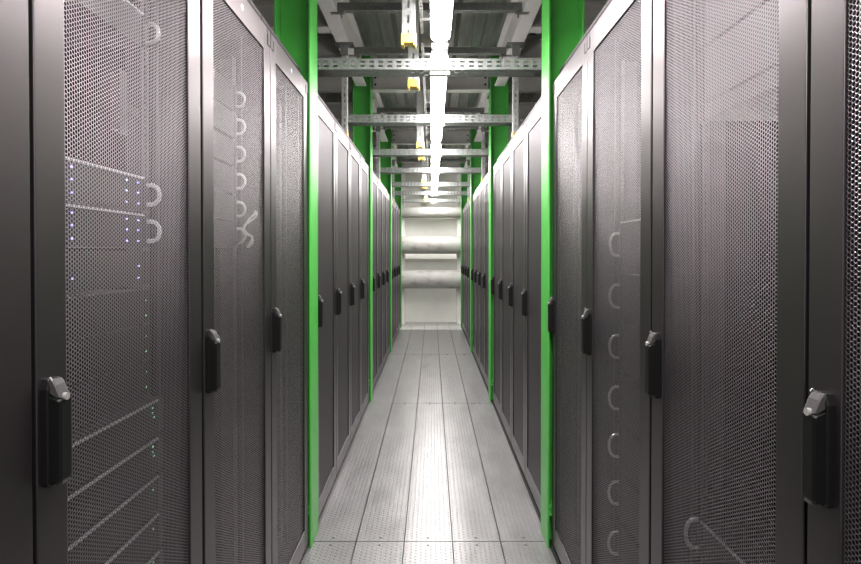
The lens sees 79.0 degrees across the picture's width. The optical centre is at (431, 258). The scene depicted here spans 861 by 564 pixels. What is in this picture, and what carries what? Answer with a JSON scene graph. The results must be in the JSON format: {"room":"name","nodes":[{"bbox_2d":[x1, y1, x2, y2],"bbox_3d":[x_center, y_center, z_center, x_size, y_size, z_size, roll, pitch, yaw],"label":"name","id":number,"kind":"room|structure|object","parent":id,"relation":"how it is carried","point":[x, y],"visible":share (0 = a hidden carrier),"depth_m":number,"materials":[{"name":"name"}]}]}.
{"room":"server room","nodes":[
{"label":"server room","id":0,"kind":"room"},
{"bbox_2d":[317,0,541,158],"bbox_3d":[0.100,-2.146,4.353,5.900,0.200,13.950,0,1,0],"label":"ceiling","id":1,"kind":"structure","parent":0,"point":[375,29],"depth_m":5.00,"materials":[{"name":"metal"}]},
{"bbox_2d":[317,0,365,85],"bbox_3d":[-0.707,-1.874,3.999,0.105,0.332,2.431,0,1,0],"label":"ceiling beam","id":2,"kind":"structure","parent":1,"relation":"attached to","point":[345,29],"depth_m":4.11,"materials":[{"name":"metal"}]},
{"bbox_2d":[252,0,330,32],"bbox_3d":[-1.606,-1.796,3.877,1.688,0.200,0.110,0,1,0],"label":"beam","id":3,"kind":"structure","parent":2,"relation":"attached to","point":[265,7],"depth_m":3.87,"materials":[{"name":"metal"}]},
{"bbox_2d":[317,35,341,62],"bbox_3d":[-1.606,-1.802,4.497,1.688,0.200,0.110,0,1,0],"label":"beam","id":4,"kind":"structure","parent":2,"relation":"attached to","point":[326,48],"depth_m":4.49,"materials":[{"name":"metal"}]},
{"bbox_2d":[317,59,541,76],"bbox_3d":[-0.013,-1.326,3.012,1.513,0.740,0.201,0,1,0],"label":"support","id":5,"kind":"object","parent":2,"relation":"hanging from","point":[412,71],"visible":0.58,"depth_m":2.99,"materials":[{"name":"metal"}]},
{"bbox_2d":[330,2,528,17],"bbox_3d":[-0.014,-1.716,3.615,1.372,0.097,0.058,0,1,0],"label":"rail","id":6,"kind":"object","parent":2,"relation":"attached to","point":[342,7],"visible":0.8,"depth_m":3.60,"materials":[{"name":"metal"}]},
{"bbox_2d":[334,42,525,136],"bbox_3d":[-0.013,-1.338,4.223,1.513,0.740,0.201,0,1,0],"label":"support","id":7,"kind":"object","parent":2,"relation":"hanging from","point":[343,46],"visible":0.83,"depth_m":4.20,"materials":[{"name":"metal"}]},
{"bbox_2d":[349,47,511,58],"bbox_3d":[-0.014,-1.725,4.395,1.372,0.097,0.058,0,1,0],"label":"rail","id":8,"kind":"object","parent":2,"relation":"attached to","point":[358,51],"visible":0.77,"depth_m":4.38,"materials":[{"name":"metal"}]},
{"bbox_2d":[373,93,387,141],"bbox_3d":[-0.707,-1.901,6.599,0.105,0.332,2.431,0,1,0],"label":"ceiling beam","id":9,"kind":"structure","parent":1,"relation":"attached to","point":[377,102],"depth_m":6.87,"materials":[{"name":"metal"}]},
{"bbox_2d":[324,102,352,120],"bbox_3d":[-1.606,-1.823,6.477,1.688,0.200,0.110,0,1,0],"label":"beam","id":10,"kind":"structure","parent":9,"relation":"attached to","point":[335,108],"depth_m":6.47,"materials":[{"name":"metal"}]},
{"bbox_2d":[373,108,487,114],"bbox_3d":[-0.014,-1.744,6.215,1.372,0.097,0.058,0,1,0],"label":"rail","id":11,"kind":"object","parent":9,"relation":"attached to","point":[379,110],"visible":0.84,"depth_m":6.20,"materials":[{"name":"metal"}]},
{"bbox_2d":[380,126,480,131],"bbox_3d":[-0.014,-1.752,6.995,1.372,0.097,0.058,0,1,0],"label":"rail","id":12,"kind":"object","parent":9,"relation":"attached to","point":[385,128],"visible":0.56,"depth_m":6.98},
{"bbox_2d":[373,126,487,181],"bbox_3d":[-0.013,-1.365,6.823,1.513,0.740,0.201,0,1,0],"label":"support","id":13,"kind":"object","parent":9,"relation":"hanging from","point":[433,171],"visible":0.8,"depth_m":6.80,"materials":[{"name":"metal"}]},
{"bbox_2d":[373,95,488,157],"bbox_3d":[-0.013,-1.353,5.612,1.513,0.740,0.201,0,1,0],"label":"support","id":14,"kind":"object","parent":9,"relation":"hanging from","point":[382,151],"visible":0.42,"depth_m":5.59,"materials":[{"name":"metal"}]},
{"bbox_2d":[407,0,418,90],"bbox_3d":[-0.118,-1.560,3.363,0.076,0.944,0.058,0,1,0],"label":"hanger","id":15,"kind":"object","parent":1,"relation":"hanging from","point":[412,83],"visible":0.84,"depth_m":3.34,"materials":[{"name":"yellow plastic"}]},
{"bbox_2d":[426,138,440,177],"bbox_3d":[0.018,-1.654,6.933,0.165,0.838,2.470,0,1,0],"label":"ceiling light","id":16,"kind":"object","parent":1,"relation":"hanging from","point":[435,145],"visible":0.64,"depth_m":6.45,"materials":[{"name":"white"}]},
{"bbox_2d":[431,144,440,177],"bbox_3d":[0.047,-1.260,6.937,0.107,0.050,2.310,0,1,0],"label":"diffuser","id":17,"kind":"object","parent":16,"relation":"attached to","point":[434,161],"depth_m":6.57,"materials":[{"name":"white"}]},
{"bbox_2d":[421,42,447,141],"bbox_3d":[0.018,-1.627,4.333,0.165,0.838,2.470,0,1,0],"label":"ceiling light","id":18,"kind":"object","parent":1,"relation":"hanging from","point":[438,50],"visible":0.73,"depth_m":3.76,"materials":[{"name":"white"}]},
{"bbox_2d":[431,55,447,141],"bbox_3d":[0.047,-1.232,4.337,0.107,0.050,2.310,0,1,0],"label":"diffuser","id":19,"kind":"object","parent":18,"relation":"attached to","point":[438,84],"depth_m":3.93,"materials":[{"name":"white"}]},
{"bbox_2d":[419,0,452,42],"bbox_3d":[0.018,-1.599,1.733,0.165,0.838,2.470,0,1,0],"label":"ceiling light","id":20,"kind":"object","parent":1,"relation":"hanging from","point":[440,10],"visible":1,"depth_m":2.63,"materials":[{"name":"white"}]},
{"bbox_2d":[430,0,452,42],"bbox_3d":[0.047,-1.205,1.738,0.107,0.050,2.310,0,1,0],"label":"diffuser","id":21,"kind":"object","parent":20,"relation":"attached to","point":[440,10],"depth_m":2.61,"materials":[{"name":"white"}]},
{"bbox_2d":[474,93,488,141],"bbox_3d":[0.680,-1.901,6.599,0.105,0.332,2.431,0,1,0],"label":"ceiling beam","id":22,"kind":"structure","parent":1,"relation":"attached to","point":[484,102],"depth_m":6.81,"materials":[{"name":"metal"}]},
{"bbox_2d":[509,102,536,120],"bbox_3d":[1.592,-1.823,6.477,1.716,0.200,0.110,0,1,0],"label":"beam","id":23,"kind":"structure","parent":22,"relation":"attached to","point":[525,108],"depth_m":6.47,"materials":[{"name":"metal"}]},
{"bbox_2d":[495,0,541,85],"bbox_3d":[0.680,-1.874,3.999,0.105,0.332,2.431,0,1,0],"label":"ceiling beam","id":24,"kind":"structure","parent":1,"relation":"attached to","point":[514,29],"depth_m":4.11,"materials":[{"name":"metal"}]},
{"bbox_2d":[519,35,541,62],"bbox_3d":[1.592,-1.802,4.497,1.716,0.200,0.110,0,1,0],"label":"beam","id":25,"kind":"structure","parent":24,"relation":"attached to","point":[532,49],"depth_m":4.49,"materials":[{"name":"metal"}]},
{"bbox_2d":[529,0,607,32],"bbox_3d":[1.592,-1.796,3.877,1.716,0.200,0.110,0,1,0],"label":"beam","id":26,"kind":"structure","parent":24,"relation":"attached to","point":[593,8],"depth_m":3.87,"materials":[{"name":"metal"}]},
{"bbox_3d":[-0.707,-1.947,10.956,0.105,0.332,0.745,0,1,0],"label":"ceiling beam","id":27,"kind":"structure","parent":1,"relation":"attached to","visible":0},
{"bbox_2d":[392,160,469,201],"bbox_3d":[-0.013,-1.393,9.423,1.513,0.740,0.201,0,1,0],"label":"support","id":28,"kind":"object","parent":27,"relation":"hanging from","point":[393,161],"visible":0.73,"depth_m":9.40,"materials":[{"name":"metal"}]},
{"bbox_2d":[392,182,469,187],"bbox_3d":[-0.013,-1.380,8.212,1.513,0.740,0.201,0,1,0],"label":"support","id":29,"kind":"object","parent":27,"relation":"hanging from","point":[431,185],"visible":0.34,"depth_m":8.19,"materials":[{"name":"metal"}]},
{"bbox_2d":[402,199,460,202],"bbox_3d":[-0.013,-1.407,10.752,1.513,0.740,0.201,0,1,0],"label":"support","id":30,"kind":"object","parent":27,"relation":"hanging from","point":[403,200],"visible":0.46,"depth_m":10.73,"materials":[{"name":"metal"}]},
{"bbox_2d":[299,322,560,563],"bbox_3d":[0.000,1.513,4.391,4.900,0.123,13.950,0,1,0],"label":"floor","id":31,"kind":"structure","parent":0,"point":[430,471],"depth_m":3.47,"materials":[{"name":"metal"}]},
{"bbox_2d":[0,0,32,563],"bbox_3d":[-1.107,0.285,0.519,1.033,2.419,0.594,0,1,0],"label":"rack","id":32,"kind":"object","parent":31,"relation":"on","point":[16,534],"visible":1,"depth_m":0.78,"materials":[{"name":"metal"}]},
{"bbox_2d":[28,0,201,563],"bbox_3d":[-1.107,0.279,1.119,1.033,2.419,0.594,0,1,0],"label":"rack","id":33,"kind":"object","parent":31,"relation":"on","point":[70,101],"depth_m":1.09,"materials":[{"name":"metal"}]},
{"bbox_2d":[66,289,149,340],"bbox_3d":[-1.045,0.124,1.117,0.622,0.086,0.482,0,1,0],"label":"server","id":34,"kind":"object","parent":33,"relation":"in","point":[72,306],"visible":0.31,"depth_m":1.17,"materials":[{"name":"white"}]},
{"bbox_2d":[66,251,149,292],"bbox_3d":[-1.044,0.026,1.116,0.622,0.086,0.482,0,1,0],"label":"server","id":35,"kind":"object","parent":33,"relation":"in","point":[79,263],"visible":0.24,"depth_m":1.17,"materials":[{"name":"white"}]},
{"bbox_2d":[67,324,149,386],"bbox_3d":[-1.045,0.216,1.118,0.622,0.086,0.482,0,1,0],"label":"server","id":36,"kind":"object","parent":33,"relation":"in","point":[149,324],"visible":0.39,"depth_m":1.17,"materials":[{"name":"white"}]},
{"bbox_2d":[68,359,149,429],"bbox_3d":[-1.045,0.308,1.119,0.622,0.086,0.482,0,1,0],"label":"server","id":37,"kind":"object","parent":33,"relation":"in","point":[80,396],"visible":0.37,"depth_m":1.19,"materials":[{"name":"white"}]},
{"bbox_2d":[64,0,160,51],"bbox_3d":[-1.026,-0.576,1.110,0.658,0.086,0.482,0,1,0],"label":"server","id":38,"kind":"object","parent":33,"relation":"in","point":[93,10],"visible":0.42,"depth_m":1.24,"materials":[{"name":"metal"}]},
{"bbox_2d":[65,156,161,211],"bbox_3d":[-1.026,-0.162,1.114,0.658,0.086,0.482,0,1,0],"label":"server","id":39,"kind":"object","parent":33,"relation":"in","point":[66,174],"visible":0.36,"depth_m":1.18,"materials":[{"name":"metal"}]},
{"bbox_2d":[66,203,161,247],"bbox_3d":[-1.026,-0.068,1.115,0.658,0.086,0.482,0,1,0],"label":"server","id":40,"kind":"object","parent":33,"relation":"in","point":[69,241],"visible":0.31,"depth_m":1.18,"materials":[{"name":"metal"}]},
{"bbox_2d":[67,434,162,540],"bbox_3d":[-1.010,0.503,1.121,0.625,0.087,0.482,0,1,0],"label":"server","id":41,"kind":"object","parent":33,"relation":"in","point":[126,461],"visible":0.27,"depth_m":1.14,"materials":[{"name":"metal"}]},
{"bbox_2d":[68,471,162,563],"bbox_3d":[-1.010,0.601,1.122,0.625,0.087,0.482,0,1,0],"label":"server","id":42,"kind":"object","parent":33,"relation":"in","point":[153,509],"visible":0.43,"depth_m":1.16,"materials":[{"name":"metal"}]},
{"bbox_2d":[68,396,162,490],"bbox_3d":[-1.010,0.405,1.120,0.625,0.087,0.482,0,1,0],"label":"server","id":43,"kind":"object","parent":33,"relation":"in","point":[161,418],"visible":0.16,"depth_m":1.16,"materials":[{"name":"metal"}]},
{"bbox_2d":[99,508,163,563],"bbox_3d":[-1.010,0.699,1.123,0.625,0.087,0.482,0,1,0],"label":"server","id":44,"kind":"object","parent":33,"relation":"in","point":[159,517],"visible":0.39,"depth_m":1.26,"materials":[{"name":"metal"}]},
{"bbox_2d":[200,0,270,563],"bbox_3d":[-1.107,0.273,1.725,1.033,2.419,0.594,0,1,0],"label":"rack","id":45,"kind":"object","parent":31,"relation":"on","point":[234,38],"visible":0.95,"depth_m":1.79,"materials":[{"name":"metal"}]},
{"bbox_2d":[213,129,245,166],"bbox_3d":[-1.022,-0.387,1.718,0.658,0.092,0.482,0,1,0],"label":"server","id":46,"kind":"object","parent":45,"relation":"in","point":[229,156],"visible":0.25,"depth_m":1.86,"materials":[{"name":"metal"}]},
{"bbox_2d":[213,101,245,139],"bbox_3d":[-1.022,-0.489,1.717,0.658,0.092,0.482,0,1,0],"label":"server","id":47,"kind":"object","parent":45,"relation":"in","point":[216,101],"visible":0.16,"depth_m":1.86,"materials":[{"name":"metal"}]},
{"bbox_2d":[213,70,245,111],"bbox_3d":[-1.022,-0.590,1.716,0.658,0.092,0.482,0,1,0],"label":"server","id":48,"kind":"object","parent":45,"relation":"in","point":[214,70],"visible":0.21,"depth_m":1.86,"materials":[{"name":"metal"}]},
{"bbox_2d":[214,160,245,193],"bbox_3d":[-1.022,-0.286,1.719,0.658,0.092,0.482,0,1,0],"label":"server","id":49,"kind":"object","parent":45,"relation":"in","point":[225,171],"visible":0.18,"depth_m":1.86,"materials":[{"name":"metal"}]},
{"bbox_2d":[214,220,246,247],"bbox_3d":[-1.022,-0.083,1.721,0.658,0.092,0.482,0,1,0],"label":"server","id":50,"kind":"object","parent":45,"relation":"in","point":[216,222],"visible":0.15,"depth_m":1.86,"materials":[{"name":"metal"}]},
{"bbox_2d":[214,191,246,221],"bbox_3d":[-1.022,-0.182,1.720,0.658,0.092,0.482,0,1,0],"label":"server","id":51,"kind":"object","parent":45,"relation":"in","point":[215,197],"visible":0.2,"depth_m":1.86,"materials":[{"name":"metal"}]},
{"bbox_2d":[261,15,307,563],"bbox_3d":[-1.107,0.266,2.325,1.033,2.419,0.594,0,1,0],"label":"rack","id":52,"kind":"object","parent":31,"relation":"on","point":[288,87],"visible":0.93,"depth_m":2.39,"materials":[{"name":"metal"}]},
{"bbox_2d":[274,0,317,547],"bbox_3d":[-0.702,-0.279,2.716,0.182,3.500,0.165,0,1,0],"label":"steel column","id":53,"kind":"structure","parent":31,"relation":"on","point":[295,21],"depth_m":2.70,"materials":[{"name":"metal"}]},
{"bbox_3d":[-0.012,-1.773,2.708,1.193,0.200,0.100,0,1,0],"label":"cross beam","id":54,"kind":"structure","parent":53,"relation":"attached to","visible":0},
{"bbox_2d":[401,0,415,48],"bbox_3d":[-0.118,-1.376,2.665,0.076,0.590,0.058,0,1,0],"label":"hanger","id":55,"kind":"object","parent":54,"relation":"hanging from","point":[407,39],"visible":1,"depth_m":2.64,"materials":[{"name":"grey metal"}]},
{"bbox_2d":[317,93,335,517],"bbox_3d":[-1.107,0.258,3.100,1.033,2.419,0.579,0,1,0],"label":"rack","id":56,"kind":"object","parent":31,"relation":"on","point":[326,123],"visible":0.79,"depth_m":3.15,"materials":[{"name":"metal"}]},
{"bbox_2d":[330,111,349,475],"bbox_3d":[-1.107,0.252,3.685,1.033,2.419,0.579,0,1,0],"label":"rack","id":57,"kind":"object","parent":31,"relation":"on","point":[342,143],"visible":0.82,"depth_m":3.68,"materials":[{"name":"metal"}]},
{"bbox_2d":[345,132,360,442],"bbox_3d":[-1.107,0.246,4.270,1.033,2.419,0.579,0,1,0],"label":"rack","id":58,"kind":"object","parent":31,"relation":"on","point":[355,340],"visible":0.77,"depth_m":4.25,"materials":[{"name":"metal"}]},
{"bbox_2d":[356,148,368,417],"bbox_3d":[-1.107,0.240,4.855,1.033,2.419,0.579,0,1,0],"label":"rack","id":59,"kind":"object","parent":31,"relation":"on","point":[364,168],"visible":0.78,"depth_m":4.88,"materials":[{"name":"metal"}]},
{"bbox_2d":[353,55,372,401],"bbox_3d":[-0.702,-0.306,5.316,0.182,3.500,0.165,0,1,0],"label":"steel column","id":60,"kind":"structure","parent":31,"relation":"on","point":[362,95],"depth_m":5.30,"materials":[{"name":"metal"}]},
{"bbox_2d":[317,77,352,92],"bbox_3d":[-1.621,-1.801,5.307,1.657,0.200,0.100,0,1,0],"label":"beam","id":61,"kind":"structure","parent":60,"relation":"attached to","point":[324,84],"depth_m":5.30,"materials":[{"name":"metal"}]},
{"bbox_2d":[371,77,489,92],"bbox_3d":[-0.013,-1.801,5.307,1.193,0.200,0.100,0,1,0],"label":"cross beam","id":62,"kind":"structure","parent":60,"relation":"attached to","point":[379,84],"depth_m":5.30,"materials":[{"name":"metal"}]},
{"bbox_2d":[416,89,423,148],"bbox_3d":[-0.118,-1.403,5.265,0.076,0.590,0.058,0,1,0],"label":"hanger","id":63,"kind":"object","parent":62,"relation":"hanging from","point":[419,144],"visible":0.9,"depth_m":5.24,"materials":[{"name":"grey metal"}]},
{"bbox_2d":[373,171,377,389],"bbox_3d":[-1.107,0.231,5.700,1.033,2.419,0.579,0,1,0],"label":"rack","id":64,"kind":"object","parent":31,"relation":"on","point":[375,180],"visible":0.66,"depth_m":5.83,"materials":[{"name":"metal"}]},
{"bbox_2d":[374,174,381,377],"bbox_3d":[-1.107,0.225,6.285,1.033,2.419,0.579,0,1,0],"label":"rack","id":65,"kind":"object","parent":31,"relation":"on","point":[379,185],"visible":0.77,"depth_m":6.28,"materials":[{"name":"metal"}]},
{"bbox_2d":[380,181,385,367],"bbox_3d":[-1.107,0.219,6.870,1.033,2.419,0.579,0,1,0],"label":"rack","id":66,"kind":"object","parent":31,"relation":"on","point":[383,188],"visible":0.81,"depth_m":6.80,"materials":[{"name":"metal"}]},
{"bbox_2d":[380,119,391,351],"bbox_3d":[-0.702,-0.333,7.915,0.182,3.500,0.165,0,1,0],"label":"steel column","id":67,"kind":"structure","parent":31,"relation":"on","point":[385,162],"depth_m":7.90,"materials":[{"name":"metal"}]},
{"bbox_2d":[391,130,470,144],"bbox_3d":[-0.013,-1.828,7.907,1.193,0.200,0.100,0,1,0],"label":"cross beam","id":68,"kind":"structure","parent":67,"relation":"attached to","point":[399,137],"depth_m":7.90,"materials":[{"name":"metal"}]},
{"bbox_2d":[384,187,389,358],"bbox_3d":[-1.107,0.212,7.455,1.033,2.419,0.579,0,1,0],"label":"rack","id":69,"kind":"object","parent":31,"relation":"on","point":[387,194],"visible":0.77,"depth_m":7.41,"materials":[{"name":"metal"}]},
{"bbox_2d":[392,199,393,344],"bbox_3d":[-1.107,0.204,8.300,1.033,2.419,0.579,0,1,0],"label":"rack","id":70,"kind":"object","parent":31,"relation":"on","point":[392,199],"visible":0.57,"depth_m":8.35,"materials":[{"name":"metal"}]},
{"bbox_2d":[392,198,395,339],"bbox_3d":[-1.107,0.198,8.885,1.033,2.419,0.579,0,1,0],"label":"rack","id":71,"kind":"object","parent":31,"relation":"on","point":[392,198],"visible":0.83,"depth_m":8.80,"materials":[{"name":"metal"}]},
{"bbox_2d":[394,201,398,335],"bbox_3d":[-1.107,0.191,9.470,1.033,2.419,0.579,0,1,0],"label":"rack","id":72,"kind":"object","parent":31,"relation":"on","point":[397,207],"visible":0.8,"depth_m":9.21,"materials":[{"name":"metal"}]},
{"bbox_2d":[394,157,401,326],"bbox_3d":[-0.702,-0.360,10.515,0.182,3.500,0.165,0,1,0],"label":"steel column","id":73,"kind":"structure","parent":31,"relation":"on","point":[397,177],"depth_m":10.51,"materials":[{"name":"metal"}]},
{"bbox_2d":[402,162,460,167],"bbox_3d":[-0.013,-1.855,10.507,1.193,0.200,0.100,0,1,0],"label":"cross beam","id":74,"kind":"structure","parent":73,"relation":"attached to","point":[404,164],"depth_m":10.50,"materials":[{"name":"metal"}]},
{"bbox_2d":[397,205,399,328],"bbox_3d":[-1.107,0.185,10.055,1.033,2.419,0.579,0,1,0],"label":"rack","id":75,"kind":"object","parent":31,"relation":"on","point":[397,205],"visible":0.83,"depth_m":9.78,"materials":[{"name":"metal"}]},
{"bbox_2d":[461,205,465,328],"bbox_3d":[1.092,0.185,10.055,1.033,2.419,0.579,0,1,0],"label":"rack","id":76,"kind":"object","parent":31,"relation":"on","point":[462,265],"visible":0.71,"depth_m":10.11,"materials":[{"name":"metal"}]},
{"bbox_2d":[461,157,467,327],"bbox_3d":[0.678,-0.360,10.515,0.182,3.500,0.165,0,1,0],"label":"steel column","id":77,"kind":"structure","parent":31,"relation":"on","point":[464,177],"depth_m":10.50,"materials":[{"name":"metal"}]},
{"bbox_2d":[463,202,467,333],"bbox_3d":[1.092,0.191,9.470,1.033,2.419,0.579,0,1,0],"label":"rack","id":78,"kind":"object","parent":31,"relation":"on","point":[467,202],"visible":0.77,"depth_m":9.70,"materials":[{"name":"metal"}]},
{"bbox_2d":[465,199,469,340],"bbox_3d":[1.092,0.198,8.885,1.033,2.419,0.579,0,1,0],"label":"rack","id":79,"kind":"object","parent":31,"relation":"on","point":[467,204],"visible":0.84,"depth_m":8.98,"materials":[{"name":"metal"}]},
{"bbox_2d":[471,186,478,357],"bbox_3d":[1.092,0.212,7.455,1.033,2.419,0.579,0,1,0],"label":"rack","id":80,"kind":"object","parent":31,"relation":"on","point":[474,195],"visible":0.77,"depth_m":7.50,"materials":[{"name":"metal"}]},
{"bbox_2d":[470,119,480,351],"bbox_3d":[0.678,-0.333,7.915,0.182,3.500,0.165,0,1,0],"label":"steel column","id":81,"kind":"structure","parent":31,"relation":"on","point":[475,162],"depth_m":7.90,"materials":[{"name":"metal"}]},
{"bbox_2d":[474,180,482,366],"bbox_3d":[1.092,0.219,6.870,1.033,2.419,0.579,0,1,0],"label":"rack","id":82,"kind":"object","parent":31,"relation":"on","point":[477,270],"visible":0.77,"depth_m":7.01,"materials":[{"name":"metal"}]},
{"bbox_2d":[478,173,487,378],"bbox_3d":[1.092,0.225,6.285,1.033,2.419,0.579,0,1,0],"label":"rack","id":83,"kind":"object","parent":31,"relation":"on","point":[482,186],"visible":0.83,"depth_m":6.32,"materials":[{"name":"metal"}]},
{"bbox_2d":[482,172,488,386],"bbox_3d":[1.092,0.231,5.700,1.033,2.419,0.579,0,1,0],"label":"rack","id":84,"kind":"object","parent":31,"relation":"on","point":[485,277],"visible":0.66,"depth_m":5.86,"materials":[{"name":"metal"}]},
{"bbox_2d":[491,149,504,417],"bbox_3d":[1.092,0.240,4.855,1.033,2.419,0.579,0,1,0],"label":"rack","id":85,"kind":"object","parent":31,"relation":"on","point":[497,170],"visible":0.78,"depth_m":4.88,"materials":[{"name":"metal"}]},
{"bbox_2d":[488,55,508,401],"bbox_3d":[0.678,-0.306,5.316,0.182,3.500,0.165,0,1,0],"label":"steel column","id":86,"kind":"structure","parent":31,"relation":"on","point":[498,95],"depth_m":5.30,"materials":[{"name":"metal"}]},
{"bbox_2d":[509,77,541,92],"bbox_3d":[1.609,-1.801,5.307,1.682,0.200,0.100,0,1,0],"label":"beam","id":87,"kind":"structure","parent":86,"relation":"attached to","point":[526,84],"depth_m":5.30,"materials":[{"name":"metal"}]},
{"bbox_2d":[498,133,515,441],"bbox_3d":[1.092,0.246,4.270,1.033,2.419,0.579,0,1,0],"label":"rack","id":88,"kind":"object","parent":31,"relation":"on","point":[505,281],"visible":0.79,"depth_m":4.29,"materials":[{"name":"metal"}]},
{"bbox_2d":[508,112,530,474],"bbox_3d":[1.092,0.252,3.685,1.033,2.419,0.579,0,1,0],"label":"rack","id":89,"kind":"object","parent":31,"relation":"on","point":[518,284],"visible":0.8,"depth_m":3.70,"materials":[{"name":"metal"}]},
{"bbox_2d":[521,96,541,513],"bbox_3d":[1.092,0.258,3.100,1.033,2.419,0.579,0,1,0],"label":"rack","id":90,"kind":"object","parent":31,"relation":"on","point":[531,296],"visible":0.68,"depth_m":3.15,"materials":[{"name":"metal"}]},
{"bbox_2d":[541,0,584,547],"bbox_3d":[0.678,-0.279,2.716,0.182,3.500,0.165,0,1,0],"label":"steel column","id":91,"kind":"structure","parent":31,"relation":"on","point":[563,21],"depth_m":2.70,"materials":[{"name":"metal"}]},
{"bbox_2d":[548,18,595,563],"bbox_3d":[1.092,0.266,2.342,1.033,2.419,0.580,0,1,0],"label":"rack","id":92,"kind":"object","parent":31,"relation":"on","point":[568,303],"visible":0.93,"depth_m":2.43,"materials":[{"name":"metal"}]},
{"bbox_2d":[581,0,652,563],"bbox_3d":[1.092,0.272,1.752,1.033,2.419,0.594,0,1,0],"label":"rack","id":93,"kind":"object","parent":31,"relation":"on","point":[620,42],"visible":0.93,"depth_m":1.79,"materials":[{"name":"metal"}]},
{"bbox_2d":[607,520,638,563],"bbox_3d":[1.001,1.088,1.760,0.664,0.170,0.482,0,1,0],"label":"server","id":94,"kind":"object","parent":93,"relation":"in","point":[618,557],"visible":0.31,"depth_m":1.93,"materials":[{"name":"metal"}]},
{"bbox_2d":[608,470,638,539],"bbox_3d":[1.001,0.896,1.758,0.664,0.170,0.482,0,1,0],"label":"server","id":95,"kind":"object","parent":93,"relation":"in","point":[628,497],"visible":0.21,"depth_m":1.90,"materials":[{"name":"metal"}]},
{"bbox_2d":[608,324,639,380],"bbox_3d":[1.001,0.337,1.753,0.664,0.170,0.482,0,1,0],"label":"server","id":96,"kind":"object","parent":93,"relation":"in","point":[631,334],"visible":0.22,"depth_m":1.89,"materials":[{"name":"metal"}]},
{"bbox_2d":[608,274,639,323],"bbox_3d":[1.001,0.146,1.751,0.664,0.170,0.482,0,1,0],"label":"server","id":97,"kind":"object","parent":93,"relation":"in","point":[628,278],"visible":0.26,"depth_m":1.89,"materials":[{"name":"metal"}]},
{"bbox_2d":[608,423,639,487],"bbox_3d":[1.001,0.715,1.757,0.664,0.170,0.482,0,1,0],"label":"server","id":98,"kind":"object","parent":93,"relation":"in","point":[618,423],"visible":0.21,"depth_m":1.89,"materials":[{"name":"metal"}]},
{"bbox_2d":[608,375,639,437],"bbox_3d":[1.001,0.533,1.755,0.664,0.170,0.482,0,1,0],"label":"server","id":99,"kind":"object","parent":93,"relation":"in","point":[618,375],"visible":0.16,"depth_m":1.88,"materials":[{"name":"metal"}]},
{"bbox_2d":[608,219,640,267],"bbox_3d":[1.001,-0.050,1.749,0.664,0.170,0.482,0,1,0],"label":"server","id":100,"kind":"object","parent":93,"relation":"in","point":[633,224],"visible":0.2,"depth_m":1.89,"materials":[{"name":"metal"}]},
{"bbox_2d":[645,0,811,563],"bbox_3d":[1.092,0.279,1.149,1.033,2.419,0.594,0,1,0],"label":"rack","id":101,"kind":"object","parent":31,"relation":"on","point":[727,346],"visible":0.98,"depth_m":1.21,"materials":[{"name":"metal"}]},
{"bbox_2d":[684,516,774,563],"bbox_3d":[0.998,0.732,1.154,0.660,0.087,0.482,0,1,0],"label":"server","id":102,"kind":"object","parent":101,"relation":"in","point":[724,525],"visible":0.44,"depth_m":1.30,"materials":[{"name":"metal"}]},
{"bbox_2d":[699,0,769,49],"bbox_3d":[1.017,-0.644,1.139,0.622,0.188,0.482,0,1,0],"label":"panel","id":103,"kind":"object","parent":101,"relation":"attached to","point":[722,9],"visible":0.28,"depth_m":1.28,"materials":[{"name":"metal"}]},
{"bbox_2d":[698,66,778,123],"bbox_3d":[1.017,-0.375,1.142,0.622,0.040,0.482,0,1,0],"label":"panel","id":104,"kind":"object","parent":101,"relation":"attached to","point":[700,109],"visible":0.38,"depth_m":1.23,"materials":[{"name":"metal"}]},
{"bbox_2d":[698,0,778,104],"bbox_3d":[1.017,-0.472,1.141,0.622,0.138,0.482,0,1,0],"label":"panel","id":105,"kind":"object","parent":101,"relation":"attached to","point":[771,1],"visible":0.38,"depth_m":1.19,"materials":[{"name":"metal"}]},
{"bbox_2d":[801,0,860,563],"bbox_3d":[1.092,0.285,0.549,1.033,2.419,0.594,0,1,0],"label":"rack","id":106,"kind":"object","parent":31,"relation":"on","point":[831,414],"visible":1,"depth_m":0.79,"materials":[{"name":"metal"}]},
{"bbox_2d":[374,158,487,321],"bbox_3d":[0.000,-0.359,11.407,4.900,3.720,0.120,0,1,0],"label":"wall","id":107,"kind":"structure","parent":0,"point":[425,304],"depth_m":11.35,"materials":[{"name":"paint"}]},
{"bbox_2d":[405,254,456,259],"bbox_3d":[-0.020,-0.047,11.270,1.106,0.139,0.160,0,1,0],"label":"trim","id":108,"kind":"structure","parent":107,"relation":"attached to","point":[407,256],"depth_m":11.23,"materials":[{"name":"metal"}]},
{"bbox_2d":[402,174,460,323],"bbox_3d":[-0.020,-0.217,11.183,1.360,3.200,0.330,0,1,0],"label":"trim","id":109,"kind":"structure","parent":107,"relation":"attached to","point":[458,176],"depth_m":11.02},
{"bbox_3d":[-2.500,-0.286,4.372,0.100,3.720,13.950,0,1,0],"label":"wall","id":110,"kind":"structure","parent":0,"visible":0},
{"bbox_2d":[402,270,460,288],"bbox_3d":[0.000,0.432,10.825,4.900,0.386,0.386,0,1,0],"label":"duct pipe","id":111,"kind":"object","parent":110,"relation":"attached to","point":[422,279],"visible":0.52,"depth_m":10.66,"materials":[{"name":"metal"}]},
{"bbox_2d":[402,236,460,253],"bbox_3d":[0.000,-0.278,10.818,4.900,0.370,0.370,0,1,0],"label":"duct pipe","id":112,"kind":"object","parent":110,"relation":"attached to","point":[410,244],"visible":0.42,"depth_m":10.66,"materials":[{"name":"metal"}]},
{"bbox_2d":[402,207,460,216],"bbox_3d":[0.000,-0.969,10.870,4.900,0.216,0.216,0,1,0],"label":"duct pipe","id":113,"kind":"object","parent":110,"relation":"attached to","point":[406,211],"visible":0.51,"depth_m":10.78,"materials":[{"name":"metal"}]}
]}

